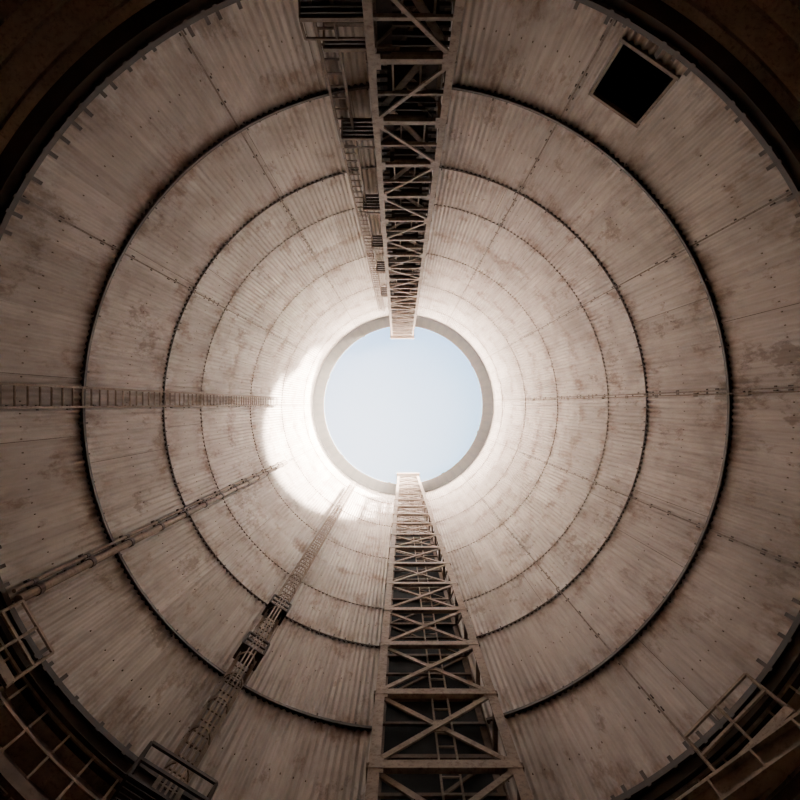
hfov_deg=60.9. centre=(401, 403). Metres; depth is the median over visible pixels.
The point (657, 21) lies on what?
beam
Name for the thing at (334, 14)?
ladder
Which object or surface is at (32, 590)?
conduit pipe
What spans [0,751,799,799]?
walkway
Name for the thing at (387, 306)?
ring
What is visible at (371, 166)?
ring
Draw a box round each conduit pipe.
[12,459,287,602]
[520,391,799,400]
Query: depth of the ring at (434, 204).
33.31 m
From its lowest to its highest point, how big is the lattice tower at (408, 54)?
78.754 m
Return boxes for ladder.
[0,382,278,408]
[110,481,355,799]
[298,0,391,310]
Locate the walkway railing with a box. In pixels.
[0,637,799,799]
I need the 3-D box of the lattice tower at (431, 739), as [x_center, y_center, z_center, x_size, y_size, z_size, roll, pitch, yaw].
[0.998,8.655,36.080,3.675,77.949,2.170,0,-90,0]
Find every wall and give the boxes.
[0,0,799,26]
[0,0,799,799]
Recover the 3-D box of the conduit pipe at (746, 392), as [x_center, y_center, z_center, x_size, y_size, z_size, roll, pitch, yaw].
[10.051,-0.316,36.550,0.105,42.500,0.124,0,-90,0]
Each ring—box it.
[78,81,733,731]
[161,165,648,647]
[200,204,608,608]
[250,253,557,558]
[281,284,525,526]
[304,306,502,503]
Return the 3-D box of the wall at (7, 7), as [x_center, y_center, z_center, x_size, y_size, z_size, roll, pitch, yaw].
[0.130,0.100,6.222,25.400,18.224,25.400,0,-90,0]
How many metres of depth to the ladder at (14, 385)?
22.75 m
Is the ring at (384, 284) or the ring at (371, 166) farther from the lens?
the ring at (384, 284)
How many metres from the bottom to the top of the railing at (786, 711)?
3.396 m
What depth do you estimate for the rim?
75.38 m
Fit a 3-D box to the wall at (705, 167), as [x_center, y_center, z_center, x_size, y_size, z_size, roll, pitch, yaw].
[0.130,0.100,45.305,20.064,60.350,20.064,0,-90,0]
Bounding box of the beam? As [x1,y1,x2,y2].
[0,0,799,799]
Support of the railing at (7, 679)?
hanging from the beam
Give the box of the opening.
[588,36,680,127]
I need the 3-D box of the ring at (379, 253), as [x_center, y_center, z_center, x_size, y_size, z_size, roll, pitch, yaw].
[0.130,0.100,44.200,20.060,0.286,20.060,0,-90,0]
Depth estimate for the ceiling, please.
15.09 m
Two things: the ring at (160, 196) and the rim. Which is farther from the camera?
the rim
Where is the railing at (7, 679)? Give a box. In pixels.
[0,600,54,691]
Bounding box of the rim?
[313,316,493,494]
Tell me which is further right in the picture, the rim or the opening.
the opening
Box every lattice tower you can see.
[362,0,464,338]
[365,473,533,799]
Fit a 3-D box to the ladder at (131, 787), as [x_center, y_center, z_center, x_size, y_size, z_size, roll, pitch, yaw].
[-4.858,7.990,38.675,1.683,58.650,1.270,32,-90,0]
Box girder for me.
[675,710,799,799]
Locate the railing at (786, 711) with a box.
[684,673,796,799]
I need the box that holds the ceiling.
[0,0,799,799]

